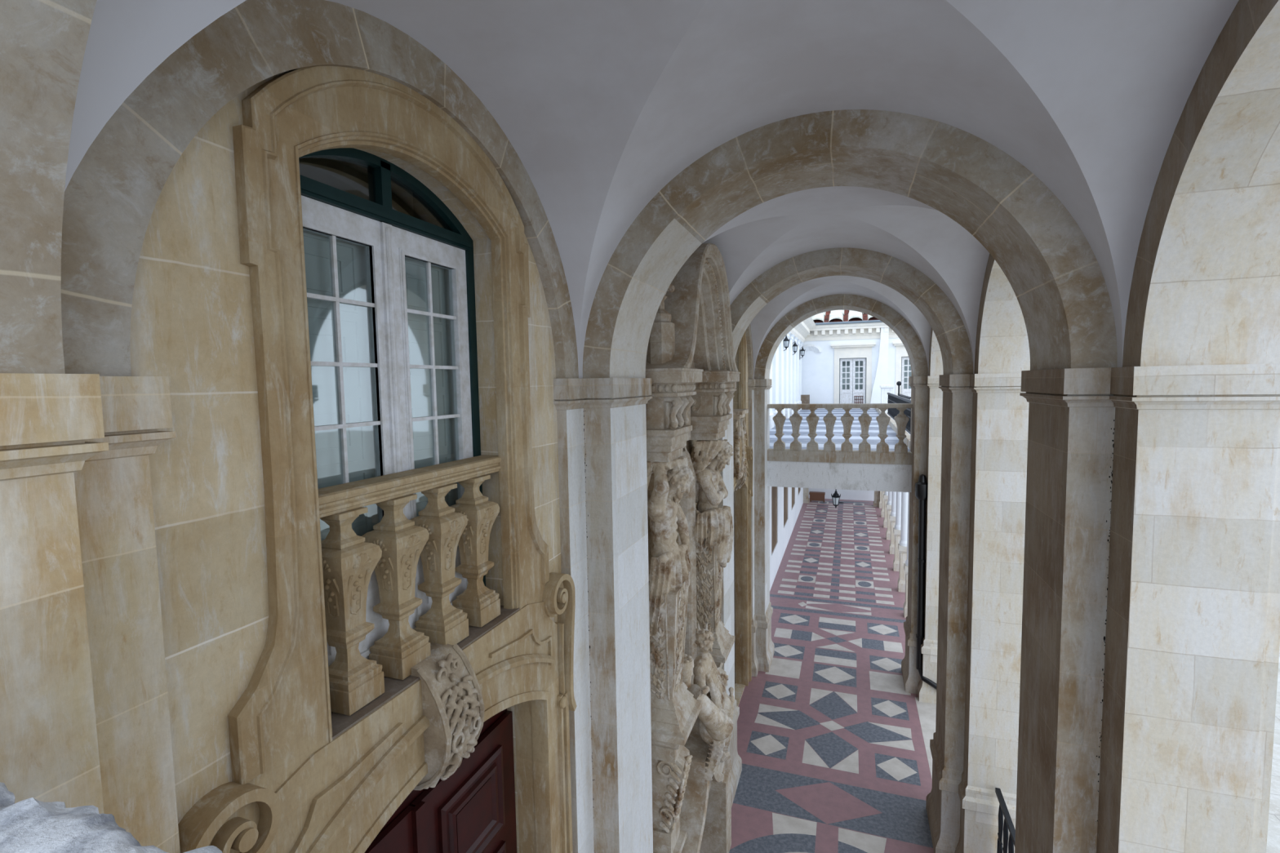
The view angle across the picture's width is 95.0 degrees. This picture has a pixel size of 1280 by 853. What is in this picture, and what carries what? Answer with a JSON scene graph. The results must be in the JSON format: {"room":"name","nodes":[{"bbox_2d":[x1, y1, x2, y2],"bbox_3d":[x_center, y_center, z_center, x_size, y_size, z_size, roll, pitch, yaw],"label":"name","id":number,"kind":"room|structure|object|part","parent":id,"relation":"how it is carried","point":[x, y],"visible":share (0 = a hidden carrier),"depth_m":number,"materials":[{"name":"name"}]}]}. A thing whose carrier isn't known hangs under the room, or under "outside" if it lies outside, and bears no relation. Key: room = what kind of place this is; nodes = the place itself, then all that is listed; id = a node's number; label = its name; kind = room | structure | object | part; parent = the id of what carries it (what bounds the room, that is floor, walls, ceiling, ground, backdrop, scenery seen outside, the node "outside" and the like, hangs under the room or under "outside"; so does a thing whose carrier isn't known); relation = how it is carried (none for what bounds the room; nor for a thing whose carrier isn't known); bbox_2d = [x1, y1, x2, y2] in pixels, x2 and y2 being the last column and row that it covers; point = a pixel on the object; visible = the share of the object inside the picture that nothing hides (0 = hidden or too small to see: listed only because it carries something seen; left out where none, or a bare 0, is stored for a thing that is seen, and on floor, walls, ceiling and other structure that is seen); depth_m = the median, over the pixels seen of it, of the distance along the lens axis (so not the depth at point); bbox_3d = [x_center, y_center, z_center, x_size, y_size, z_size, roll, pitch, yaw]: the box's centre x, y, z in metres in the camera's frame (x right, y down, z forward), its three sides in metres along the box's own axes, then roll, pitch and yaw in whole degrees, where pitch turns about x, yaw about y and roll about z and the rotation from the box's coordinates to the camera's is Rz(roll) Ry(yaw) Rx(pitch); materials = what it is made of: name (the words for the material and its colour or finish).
{"room":"arcade walkway","nodes":[
{"label":"arcade walkway","id":0,"kind":"room"},
{"bbox_2d":[336,158,448,230],"bbox_3d":[-1.904,1.714,9.149,3.100,10.300,15.750,1,4,20],"label":"wall","id":1,"kind":"structure","parent":0,"point":[422,211],"depth_m":4.77,"materials":[{"name":"grey"}]},
{"bbox_2d":[129,71,748,852],"bbox_3d":[0.322,1.732,8.382,0.330,10.300,15.100,1,4,20],"label":"wall","id":2,"kind":"structure","parent":0,"point":[192,322],"depth_m":2.29,"materials":[{"name":"beige stone"}]},
{"bbox_2d":[61,0,578,378],"bbox_3d":[-1.221,-1.206,3.379,0.110,1.849,3.698,1,4,20],"label":"arch","id":3,"kind":"object","parent":2,"relation":"attached to","point":[111,197],"visible":0.81,"depth_m":2.14,"materials":[{"name":"stone"}]},
{"bbox_2d":[177,572,577,852],"bbox_3d":[-1.200,4.231,3.796,0.584,5.844,3.130,1,4,20],"label":"door","id":4,"kind":"structure","parent":2,"relation":"in","point":[431,769],"depth_m":3.61,"materials":[{"name":"stone"}]},
{"bbox_3d":[-1.146,4.357,3.787,0.175,5.592,3.000,1,4,20],"label":"moulding","id":5,"kind":"part","parent":4,"relation":"part of","materials":[{"name":"stone"}]},
{"bbox_2d":[227,66,549,792],"bbox_3d":[-1.617,-0.124,3.597,0.936,3.573,2.564,1,4,20],"label":"window","id":6,"kind":"structure","parent":2,"relation":"in","point":[363,307],"depth_m":3.31,"materials":[{"name":"stone"}]},
{"bbox_2d":[302,229,379,541],"bbox_3d":[-1.710,0.123,3.275,0.042,2.570,0.795,1,4,20],"label":"window pane","id":7,"kind":"object","parent":6,"relation":"attached to","point":[351,257],"depth_m":3.31,"materials":[{"name":"clear glass"}]},
{"bbox_3d":[-1.497,-0.089,3.557,0.090,3.025,1.710,1,4,20],"label":"green frame","id":8,"kind":"part","parent":6,"relation":"part of","materials":[{"name":"paint"}]},
{"bbox_3d":[-1.346,0.838,3.577,0.273,1.128,1.680,1,4,20],"label":"balcony balustrade","id":9,"kind":"part","parent":6,"relation":"part of","materials":[{"name":"beige stone"}]},
{"bbox_3d":[-1.361,0.330,3.542,0.185,0.110,1.680,1,4,20],"label":"handrail","id":10,"kind":"part","parent":6,"relation":"part of","materials":[{"name":"stone"}]},
{"bbox_3d":[-1.330,1.424,3.618,0.330,0.032,1.690,1,4,20],"label":"sill","id":11,"kind":"part","parent":6,"relation":"part of","materials":[{"name":"stone"}]},
{"bbox_2d":[404,257,457,516],"bbox_3d":[-1.453,0.066,3.995,0.042,2.570,0.730,1,4,20],"label":"window pane","id":12,"kind":"object","parent":6,"relation":"attached to","point":[415,276],"depth_m":3.99,"materials":[{"name":"clear glass"}]},
{"bbox_2d":[645,243,740,852],"bbox_3d":[0.588,2.199,8.112,1.020,9.200,3.460,1,4,20],"label":"portal","id":13,"kind":"object","parent":2,"relation":"attached to","point":[691,365],"visible":0.66,"depth_m":7.06,"materials":[{"name":"stone"}]},
{"bbox_2d":[646,456,693,636],"bbox_3d":[0.347,1.352,6.780,0.508,2.085,0.880,2,5,37],"label":"statue","id":14,"kind":"object","parent":13,"relation":"in","point":[669,567],"visible":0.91,"depth_m":6.61,"materials":[{"name":"stone"}]},
{"bbox_2d":[648,543,690,636],"bbox_3d":[0.334,1.898,6.800,0.349,0.994,0.813,2,5,34],"label":"drapery","id":15,"kind":"object","parent":14,"relation":"hanging from","point":[669,567],"depth_m":6.57,"materials":[{"name":"stone"}]},
{"bbox_3d":[0.498,3.532,8.282,0.240,6.520,1.840,1,4,20],"label":"niche frame","id":16,"kind":"part","parent":13,"relation":"part of","materials":[{"name":"stone"}]},
{"bbox_3d":[0.198,-0.436,6.675,0.705,0.084,0.765,1,4,20],"label":"egg moulding","id":17,"kind":"part","parent":13,"relation":"part of","materials":[{"name":"stone"}]},
{"bbox_2d":[680,717,731,852],"bbox_3d":[0.773,5.573,8.347,0.650,2.430,2.300,1,4,20],"label":"hood","id":18,"kind":"object","parent":13,"relation":"attached to","point":[705,815],"depth_m":8.19,"materials":[{"name":"stone"}]},
{"bbox_2d":[682,623,733,781],"bbox_3d":[0.901,3.685,7.797,0.688,1.936,1.115,1,4,20],"label":"seated statue","id":19,"kind":"object","parent":13,"relation":"on","point":[715,717],"visible":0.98,"depth_m":7.74,"materials":[{"name":"stone"}]},
{"bbox_3d":[0.880,2.853,7.945,0.274,0.304,0.263,1,4,20],"label":"crown and hair","id":20,"kind":"part","parent":19,"relation":"part of","materials":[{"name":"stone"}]},
{"bbox_2d":[690,439,733,568],"bbox_3d":[1.099,1.201,9.115,0.698,2.030,0.851,1,4,20],"label":"statue","id":21,"kind":"object","parent":13,"relation":"in","point":[709,458],"visible":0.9,"depth_m":8.86,"materials":[{"name":"stone"}]},
{"bbox_2d":[693,505,733,568],"bbox_3d":[1.094,1.672,9.073,0.567,1.120,0.763,2,5,33],"label":"drapery","id":22,"kind":"object","parent":21,"relation":"hanging from","point":[717,522],"depth_m":8.87,"materials":[{"name":"stone"}]},
{"bbox_3d":[1.030,-0.622,9.004,0.705,0.084,0.845,1,4,20],"label":"egg moulding","id":23,"kind":"part","parent":13,"relation":"part of","materials":[{"name":"stone"}]},
{"bbox_3d":[0.888,-1.391,7.814,0.054,1.637,3.027,1,4,20],"label":"pearl moulding","id":24,"kind":"part","parent":13,"relation":"part of","materials":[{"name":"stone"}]},
{"bbox_2d":[720,672,734,713],"bbox_3d":[1.187,4.080,8.484,0.304,1.047,0.703,1,4,20],"label":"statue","id":25,"kind":"object","parent":13,"relation":"attached to","point":[723,677],"visible":0.11,"depth_m":8.58,"materials":[{"name":"stone"}]},
{"bbox_2d":[733,408,748,479],"bbox_3d":[2.007,0.367,12.091,0.330,1.420,0.960,1,4,20],"label":"carved cartouche","id":26,"kind":"object","parent":2,"relation":"attached to","point":[739,438],"visible":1,"depth_m":11.83,"materials":[{"name":"stone"}]},
{"bbox_3d":[2.024,0.526,12.098,0.138,0.840,0.499,1,4,20],"label":"oval panel","id":27,"kind":"part","parent":26,"relation":"part of","materials":[{"name":"stone"}]},
{"bbox_2d":[737,332,747,452],"bbox_3d":[1.678,-0.862,12.824,0.936,3.573,2.564,1,4,20],"label":"window","id":28,"kind":"structure","parent":2,"relation":"in","point":[742,346],"depth_m":13.47,"materials":[{"name":"stone"}]},
{"bbox_2d":[733,446,752,685],"bbox_3d":[2.095,3.493,13.023,0.584,5.844,3.130,1,4,20],"label":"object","id":29,"kind":"structure","parent":2,"relation":"in","point":[743,487],"depth_m":14.16,"materials":[{"name":"stone"}]},
{"bbox_2d":[745,324,753,379],"bbox_3d":[2.069,-2.041,12.590,0.110,2.047,4.094,1,4,20],"label":"arch","id":30,"kind":"object","parent":2,"relation":"attached to","point":[748,332],"visible":0.17,"depth_m":14.19,"materials":[{"name":"stone"}]},
{"bbox_2d":[64,0,1239,378],"bbox_3d":[0.681,-1.245,2.713,3.920,1.960,3.800,1,4,20],"label":"ceiling","id":31,"kind":"structure","parent":0,"point":[602,104],"depth_m":3.39,"materials":[{"name":"paint"}]},
{"bbox_2d":[769,486,803,590],"bbox_3d":[6.180,3.104,25.807,0.470,4.800,20.650,1,4,20],"label":"wall","id":32,"kind":"structure","parent":0,"point":[784,533],"depth_m":23.89,"materials":[{"name":"white paint"}]},
{"bbox_2d":[728,497,936,852],"bbox_3d":[6.798,5.837,19.868,5.630,0.002,47.000,1,4,20],"label":"floor","id":33,"kind":"structure","parent":0,"point":[833,749],"depth_m":13.05,"materials":[{"name":"stone"}]},
{"bbox_2d":[0,373,180,852],"bbox_3d":[-1.719,3.596,1.601,0.510,7.450,1.515,1,4,20],"label":"stone pier","id":34,"kind":"object","parent":33,"relation":"on","point":[85,716],"visible":1,"depth_m":1.61,"materials":[{"name":"beige stone"}]},
{"bbox_2d":[0,0,97,373],"bbox_3d":[-0.117,-1.066,0.478,3.920,1.960,0.960,1,4,20],"label":"arch","id":35,"kind":"object","parent":34,"relation":"on","point":[43,42],"visible":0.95,"depth_m":1.45,"materials":[{"name":"stone"}]},
{"bbox_2d":[553,377,653,852],"bbox_3d":[-0.179,3.252,5.914,0.510,7.450,1.850,1,4,20],"label":"stone pier","id":36,"kind":"object","parent":33,"relation":"on","point":[602,424],"visible":0.98,"depth_m":5.39,"materials":[{"name":"stone"}]},
{"bbox_2d":[582,109,1117,378],"bbox_3d":[1.480,-1.423,4.948,3.920,1.960,0.960,1,4,20],"label":"arch","id":37,"kind":"object","parent":36,"relation":"on","point":[1055,275],"visible":0.99,"depth_m":4.54,"materials":[{"name":"stone"}]},
{"bbox_2d":[697,382,742,806],"bbox_3d":[1.445,2.889,10.459,0.510,7.450,1.850,1,4,20],"label":"stone pier","id":38,"kind":"object","parent":33,"relation":"on","point":[727,618],"visible":0.11,"depth_m":10.53,"materials":[{"name":"stone"}]},
{"bbox_2d":[730,247,973,374],"bbox_3d":[3.103,-1.787,9.494,3.920,1.960,0.960,1,4,20],"label":"arch","id":39,"kind":"object","parent":38,"relation":"on","point":[948,328],"visible":0.85,"depth_m":8.98,"materials":[{"name":"stone"}]},
{"bbox_2d":[747,378,774,676],"bbox_3d":[3.119,2.514,15.148,0.510,7.450,1.515,1,4,20],"label":"stone pier","id":40,"kind":"object","parent":33,"relation":"on","point":[762,611],"visible":0.82,"depth_m":14.86,"materials":[{"name":"stone"}]},
{"bbox_2d":[803,488,809,503],"bbox_3d":[9.991,2.275,35.481,0.480,4.700,0.480,1,4,20],"label":"pillar","id":41,"kind":"structure","parent":33,"relation":"on","point":[806,491],"depth_m":35.41,"materials":[{"name":"stone"}]},
{"bbox_2d":[808,491,825,502],"bbox_3d":[10.805,4.305,35.779,0.910,0.580,0.400,1,4,20],"label":"bench","id":42,"kind":"object","parent":33,"relation":"on","point":[814,495],"visible":1,"depth_m":35.64,"materials":[{"name":"brown wood"}]},
{"bbox_3d":[10.801,4.075,35.762,0.910,0.120,0.400,1,4,20],"label":"seat","id":43,"kind":"part","parent":42,"relation":"part of","materials":[{"name":"brown wood"}]},
{"bbox_2d":[873,490,879,506],"bbox_3d":[13.852,2.311,34.105,0.480,4.700,0.480,1,4,20],"label":"pillar","id":44,"kind":"structure","parent":33,"relation":"on","point":[877,494],"depth_m":34.07,"materials":[{"name":"stone"}]},
{"bbox_2d":[879,491,882,508],"bbox_3d":[13.951,2.346,33.668,0.400,4.690,0.400,1,4,20],"label":"column","id":45,"kind":"structure","parent":33,"relation":"on","point":[880,500],"depth_m":33.69,"materials":[{"name":"stone"}]},
{"bbox_2d":[880,491,884,517],"bbox_3d":[13.160,2.523,31.452,0.400,4.690,0.400,1,4,20],"label":"column","id":46,"kind":"structure","parent":33,"relation":"on","point":[882,492],"depth_m":31.48,"materials":[{"name":"stone"}]},
{"bbox_2d":[883,491,888,528],"bbox_3d":[12.368,2.700,29.235,0.400,4.690,0.400,1,4,20],"label":"column","id":47,"kind":"structure","parent":33,"relation":"on","point":[886,493],"depth_m":29.24,"materials":[{"name":"stone"}]},
{"bbox_2d":[885,491,891,540],"bbox_3d":[11.577,2.877,27.019,0.400,4.690,0.400,1,4,20],"label":"column","id":48,"kind":"structure","parent":33,"relation":"on","point":[889,502],"depth_m":27.01,"materials":[{"name":"stone"}]},
{"bbox_2d":[888,491,896,554],"bbox_3d":[10.785,3.055,24.803,0.400,4.690,0.400,1,4,20],"label":"column","id":49,"kind":"structure","parent":33,"relation":"on","point":[892,516],"depth_m":24.78,"materials":[{"name":"stone"}]},
{"bbox_2d":[893,492,901,571],"bbox_3d":[9.994,3.232,22.587,0.400,4.690,0.400,1,4,20],"label":"column","id":50,"kind":"structure","parent":33,"relation":"on","point":[896,530],"depth_m":22.54,"materials":[{"name":"stone"}]},
{"bbox_2d":[897,492,907,592],"bbox_3d":[9.202,3.409,20.370,0.400,4.690,0.400,1,4,20],"label":"column","id":51,"kind":"structure","parent":33,"relation":"on","point":[902,546],"depth_m":20.31,"materials":[{"name":"stone"}]},
{"bbox_2d":[903,492,909,617],"bbox_3d":[8.411,3.586,18.154,0.400,4.690,0.400,1,4,20],"label":"column","id":52,"kind":"structure","parent":33,"relation":"on","point":[906,564],"depth_m":18.17,"materials":[{"name":"stone"}]},
{"bbox_2d":[901,375,942,704],"bbox_3d":[6.938,3.048,13.827,1.220,8.450,1.515,1,4,20],"label":"stone pier","id":53,"kind":"object","parent":33,"relation":"on","point":[926,397],"visible":0.48,"depth_m":13.39,"materials":[{"name":"stone"}]},
{"bbox_2d":[754,293,928,379],"bbox_3d":[4.833,-2.174,14.339,3.920,1.960,0.960,1,4,20],"label":"arch","id":54,"kind":"object","parent":53,"relation":"on","point":[912,343],"visible":0.98,"depth_m":13.93,"materials":[{"name":"stone"}]},
{"bbox_2d":[915,474,936,689],"bbox_3d":[6.761,3.659,13.223,1.141,5.133,0.341,3,6,43],"label":"drainpipe","id":55,"kind":"object","parent":53,"relation":"attached to","point":[921,486],"visible":0.89,"depth_m":13.43,"materials":[{"name":"black metal"}]},
{"bbox_2d":[925,373,1029,852],"bbox_3d":[5.263,3.423,9.138,1.220,8.450,1.850,1,4,20],"label":"stone pier","id":56,"kind":"object","parent":33,"relation":"on","point":[974,744],"visible":0.75,"depth_m":8.44,"materials":[{"name":"stone"}]},
{"bbox_2d":[1014,363,1279,852],"bbox_3d":[3.640,3.786,4.593,1.220,8.450,1.850,1,4,20],"label":"stone pier","id":57,"kind":"object","parent":33,"relation":"on","point":[1150,637],"visible":1,"depth_m":3.69,"materials":[{"name":"stone"}]},
{"bbox_2d":[995,787,1015,852],"bbox_3d":[4.594,5.988,6.941,0.060,1.380,3.220,1,4,20],"label":"iron railing","id":58,"kind":"object","parent":57,"relation":"attached to","point":[1008,824],"visible":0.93,"depth_m":8.00,"materials":[{"name":"black metal"}]},
{"bbox_2d":[767,461,911,492],"bbox_3d":[8.422,0.444,24.480,4.400,0.665,21.040,1,4,20],"label":"wall","id":59,"kind":"structure","parent":0,"point":[821,475],"depth_m":14.57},
{"bbox_2d":[831,488,840,507],"bbox_3d":[6.403,1.949,19.166,0.305,1.486,0.350,1,4,20],"label":"hanging lantern","id":60,"kind":"object","parent":59,"relation":"hanging from","point":[835,497],"visible":0.96,"depth_m":19.13,"materials":[{"name":"black metal"}]},
{"bbox_2d":[831,488,839,497],"bbox_3d":[6.407,2.161,19.182,0.259,0.299,0.299,1,4,20],"label":"hood","id":61,"kind":"object","parent":60,"relation":"attached to","point":[835,495],"depth_m":19.12,"materials":[{"name":"black metal"}]},
{"bbox_2d":[767,403,912,464],"bbox_3d":[4.923,0.161,14.653,3.400,1.455,0.340,1,4,20],"label":"balustrade","id":62,"kind":"object","parent":59,"relation":"on","point":[864,455],"visible":1,"depth_m":14.50,"materials":[{"name":"stone"}]},
{"bbox_3d":[4.912,-0.512,14.604,3.400,0.105,0.300,1,4,20],"label":"handrail","id":63,"kind":"part","parent":62,"relation":"part of","materials":[{"name":"stone"}]},
{"bbox_2d":[768,408,910,451],"bbox_3d":[8.448,-0.118,25.608,4.720,0.278,22.620,1,4,20],"label":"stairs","id":64,"kind":"structure","parent":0,"point":[855,439],"depth_m":19.87,"materials":[{"name":"white stone"}]},
{"bbox_2d":[769,362,773,429],"bbox_3d":[4.795,-1.981,21.982,0.440,4.090,1.240,1,4,20],"label":"pilaster","id":65,"kind":"object","parent":64,"relation":"on","point":[771,415],"visible":0.15,"depth_m":22.09,"materials":[{"name":"white paint"}]},
{"bbox_2d":[772,346,778,425],"bbox_3d":[5.499,-2.138,23.954,0.440,4.090,1.240,1,4,20],"label":"pilaster","id":66,"kind":"object","parent":64,"relation":"on","point":[775,358],"visible":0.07,"depth_m":23.55,"materials":[{"name":"white paint"}]},
{"bbox_2d":[778,338,785,416],"bbox_3d":[6.203,-2.296,25.926,0.440,4.090,1.240,1,4,20],"label":"pilaster","id":67,"kind":"object","parent":64,"relation":"on","point":[781,344],"visible":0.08,"depth_m":25.51,"materials":[{"name":"white paint"}]},
{"bbox_2d":[783,334,790,351],"bbox_3d":[6.499,-3.699,26.081,0.325,0.805,0.361,1,4,20],"label":"wall lantern","id":68,"kind":"object","parent":67,"relation":"attached to","point":[786,341],"visible":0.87,"depth_m":26.01,"materials":[{"name":"black metal"}]},
{"bbox_2d":[783,331,791,418],"bbox_3d":[6.908,-2.453,27.898,0.440,4.090,1.240,1,4,20],"label":"pilaster","id":69,"kind":"object","parent":64,"relation":"on","point":[785,352],"visible":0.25,"depth_m":27.49,"materials":[{"name":"white paint"}]},
{"bbox_2d":[788,333,795,416],"bbox_3d":[7.612,-2.611,29.871,0.440,4.090,1.240,1,4,20],"label":"pilaster","id":70,"kind":"object","parent":64,"relation":"on","point":[791,335],"visible":0.35,"depth_m":29.45,"materials":[{"name":"white paint"}]},
{"bbox_2d":[792,342,798,355],"bbox_3d":[7.992,-4.033,30.260,0.325,0.805,0.361,1,4,20],"label":"wall lantern","id":71,"kind":"object","parent":70,"relation":"attached to","point":[794,346],"visible":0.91,"depth_m":30.19,"materials":[{"name":"black metal"}]},
{"bbox_2d":[792,337,798,413],"bbox_3d":[8.316,-2.769,31.843,0.440,4.090,1.240,1,4,20],"label":"pilaster","id":72,"kind":"object","parent":64,"relation":"on","point":[795,339],"visible":0.35,"depth_m":31.44,"materials":[{"name":"white paint"}]},
{"bbox_2d":[795,339,801,411],"bbox_3d":[9.021,-2.926,33.815,0.440,4.090,1.240,1,4,20],"label":"pilaster","id":73,"kind":"object","parent":64,"relation":"on","point":[798,341],"visible":0.41,"depth_m":33.42,"materials":[{"name":"white paint"}]},
{"bbox_2d":[799,342,804,409],"bbox_3d":[9.725,-3.084,35.787,0.440,4.090,1.240,1,4,20],"label":"pilaster","id":74,"kind":"object","parent":64,"relation":"on","point":[801,343],"visible":0.31,"depth_m":35.34,"materials":[{"name":"white paint"}]},
{"bbox_2d":[800,346,805,358],"bbox_3d":[9.736,-4.423,35.144,0.325,0.805,0.361,1,4,20],"label":"wall lantern","id":75,"kind":"object","parent":74,"relation":"attached to","point":[802,351],"visible":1,"depth_m":35.08,"materials":[{"name":"black metal"}]},
{"bbox_2d":[800,395,809,409],"bbox_3d":[10.070,-1.489,35.844,0.540,0.890,0.500,1,4,20],"label":"box","id":76,"kind":"object","parent":64,"relation":"on","point":[805,399],"visible":0.57,"depth_m":35.60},
{"bbox_2d":[870,327,888,408],"bbox_3d":[14.232,-3.488,34.928,1.000,4.870,0.370,1,4,20],"label":"buttress","id":77,"kind":"object","parent":64,"relation":"on","point":[881,377],"visible":0.78,"depth_m":34.70,"materials":[{"name":"white paint"}]},
{"bbox_2d":[880,384,894,417],"bbox_3d":[11.608,-1.212,27.597,0.600,1.500,0.600,1,4,20],"label":"gate pillar","id":78,"kind":"structure","parent":64,"relation":"on","point":[886,388],"depth_m":27.37,"materials":[{"name":"white paint"}]},
{"bbox_2d":[875,408,910,448],"bbox_3d":[10.488,-0.323,24.847,0.170,0.210,22.250,1,4,20],"label":"kerb","id":79,"kind":"object","parent":64,"relation":"on","point":[892,424],"visible":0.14,"depth_m":19.61,"materials":[{"name":"stone"}]},
{"bbox_2d":[896,381,901,395],"bbox_3d":[8.780,-0.787,19.909,0.158,1.500,0.154,1,4,20],"label":"lamp post","id":80,"kind":"object","parent":79,"relation":"on","point":[899,383],"visible":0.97,"depth_m":19.85,"materials":[{"name":"black metal"}]},
{"bbox_2d":[887,392,911,434],"bbox_3d":[8.559,-0.573,19.473,0.060,0.885,10.800,1,4,20],"label":"iron railing","id":81,"kind":"object","parent":79,"relation":"on","point":[892,398],"visible":0.5,"depth_m":19.30,"materials":[{"name":"black metal"}]},
{"bbox_3d":[8.552,-0.979,19.443,0.060,0.070,10.800,1,4,20],"label":"rail","id":82,"kind":"part","parent":81,"relation":"part of","materials":[{"name":"black metal"}]},
{"bbox_2d":[750,275,931,379],"bbox_3d":[3.967,-2.018,11.914,3.920,2.035,4.200,1,4,20],"label":"arch","id":83,"kind":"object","parent":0,"point":[781,304],"depth_m":12.98,"materials":[{"name":"paint"}]},
{"bbox_2d":[811,310,879,322],"bbox_3d":[17.801,-7.434,35.324,14.310,2.180,4.600,1,4,20],"label":"tiled roof","id":84,"kind":"structure","parent":0,"point":[833,315],"depth_m":35.48,"materials":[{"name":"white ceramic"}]},
{"bbox_2d":[814,320,882,324],"bbox_3d":[15.600,-6.160,33.783,11.400,0.160,0.140,1,4,20],"label":"rain gutter","id":85,"kind":"object","parent":84,"relation":"attached to","point":[867,321],"visible":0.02,"depth_m":34.87,"materials":[{"name":"grey"}]},
{"bbox_2d":[702,186,989,373],"bbox_3d":[2.291,-1.605,7.221,3.920,1.960,3.880,1,4,20],"label":"ceiling","id":86,"kind":"structure","parent":0,"point":[772,232],"depth_m":7.66,"materials":[{"name":"paint"}]},
{"bbox_2d":[801,337,909,501],"bbox_3d":[16.607,-0.686,34.666,20.000,10.500,0.350,1,4,20],"label":"wall","id":87,"kind":"structure","parent":0,"point":[817,368],"depth_m":36.12,"materials":[{"name":"white paint"}]},
{"bbox_2d":[802,344,821,352],"bbox_3d":[10.472,-4.812,36.260,1.440,0.538,0.170,1,4,20],"label":"hood","id":88,"kind":"object","parent":87,"relation":"attached to","point":[815,348],"visible":0.79,"depth_m":36.19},
{"bbox_2d":[804,322,898,341],"bbox_3d":[17.913,-5.666,33.359,16.750,0.940,0.520,1,4,20],"label":"trim","id":89,"kind":"structure","parent":87,"relation":"attached to","point":[867,330],"depth_m":35.25,"materials":[{"name":"white paint"}]},
{"bbox_2d":[831,342,875,408],"bbox_3d":[12.885,-3.034,35.541,2.540,3.920,0.450,1,4,20],"label":"door","id":90,"kind":"structure","parent":87,"relation":"in","point":[851,352],"depth_m":35.61,"materials":[{"name":"white paint"}]},
{"bbox_2d":[853,395,863,403],"bbox_3d":[13.295,-1.555,35.656,0.520,0.600,0.020,1,4,20],"label":"grille","id":91,"kind":"object","parent":90,"relation":"attached to","point":[857,399],"depth_m":35.67,"materials":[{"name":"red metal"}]},
{"bbox_2d":[892,342,911,399],"bbox_3d":[16.144,-3.004,34.379,2.540,3.920,0.450,1,4,20],"label":"door","id":92,"kind":"structure","parent":87,"relation":"in","point":[900,351],"depth_m":34.69,"materials":[{"name":"white paint"}]},
{"bbox_2d":[839,356,911,403],"bbox_3d":[16.736,-3.482,34.955,20.000,4.770,0.200,1,4,20],"label":"wall","id":93,"kind":"structure","parent":0,"point":[905,374],"depth_m":36.08,"materials":[{"name":"white paint"}]},
{"bbox_2d":[899,394,911,399],"bbox_3d":[13.932,-1.366,31.014,0.060,0.585,7.400,1,4,20],"label":"iron railing","id":94,"kind":"object","parent":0,"point":[900,395],"visible":0.12,"depth_m":29.86,"materials":[{"name":"black metal"}]},
{"bbox_2d":[1266,648,1279,852],"bbox_3d":[48.502,7.654,-0.737,88.000,0.001,150.000,1,4,20],"label":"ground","id":95,"kind":"structure","parent":0,"point":[1273,825],"depth_m":11.80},
{"bbox_3d":[-1.671,2.556,-3.730,5.400,0.948,9.490,1,4,20],"label":"floor","id":96,"kind":"structure","parent":0,"visible":0},
{"bbox_2d":[0,782,222,852],"bbox_3d":[-0.133,1.266,0.494,3.404,1.508,0.393,1,4,20],"label":"balustrade","id":97,"kind":"object","parent":96,"relation":"on","point":[30,825],"visible":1,"depth_m":0.77,"materials":[{"name":"white stone"}]},
{"bbox_3d":[2.873,-1.618,1.901,0.724,2.750,4.760,1,4,20],"label":"wall","id":98,"kind":"structure","parent":0,"visible":0},
{"bbox_2d":[1122,0,1279,367],"bbox_3d":[2.872,-1.168,1.920,0.740,1.849,3.698,1,4,20],"label":"arch","id":99,"kind":"object","parent":98,"relation":"attached to","point":[1205,290],"visible":0.98,"depth_m":3.27,"materials":[{"name":"stone"}]},
{"bbox_3d":[4.483,-1.979,6.408,0.724,2.750,4.840,1,4,20],"label":"wall","id":100,"kind":"structure","parent":0,"visible":0},
{"bbox_2d":[973,253,1030,373],"bbox_3d":[4.486,-1.548,6.441,0.740,1.887,3.774,1,4,20],"label":"arch","id":101,"kind":"object","parent":100,"relation":"attached to","point":[1002,341],"visible":0.12,"depth_m":7.91,"materials":[{"name":"stone"}]},
{"bbox_3d":[6.160,-2.354,11.104,0.724,2.750,5.160,1,4,20],"label":"wall","id":102,"kind":"structure","parent":0,"visible":0},
{"bbox_2d":[928,328,942,376],"bbox_3d":[6.162,-2.003,11.131,0.740,2.047,4.094,1,4,20],"label":"arch","id":103,"kind":"object","parent":102,"relation":"attached to","point":[935,362],"visible":0.06,"depth_m":12.89,"materials":[{"name":"stone"}]},
{"bbox_3d":[5.903,-0.913,30.691,3.300,12.100,30.260,1,4,20],"label":"wall","id":104,"kind":"structure","parent":0,"visible":0},
{"bbox_2d":[790,316,815,342],"bbox_3d":[6.601,-5.140,25.983,1.200,1.600,22.000,1,4,20],"label":"trim","id":105,"kind":"structure","parent":104,"relation":"attached to","point":[802,330],"depth_m":32.24,"materials":[{"name":"white paint"}]}
]}

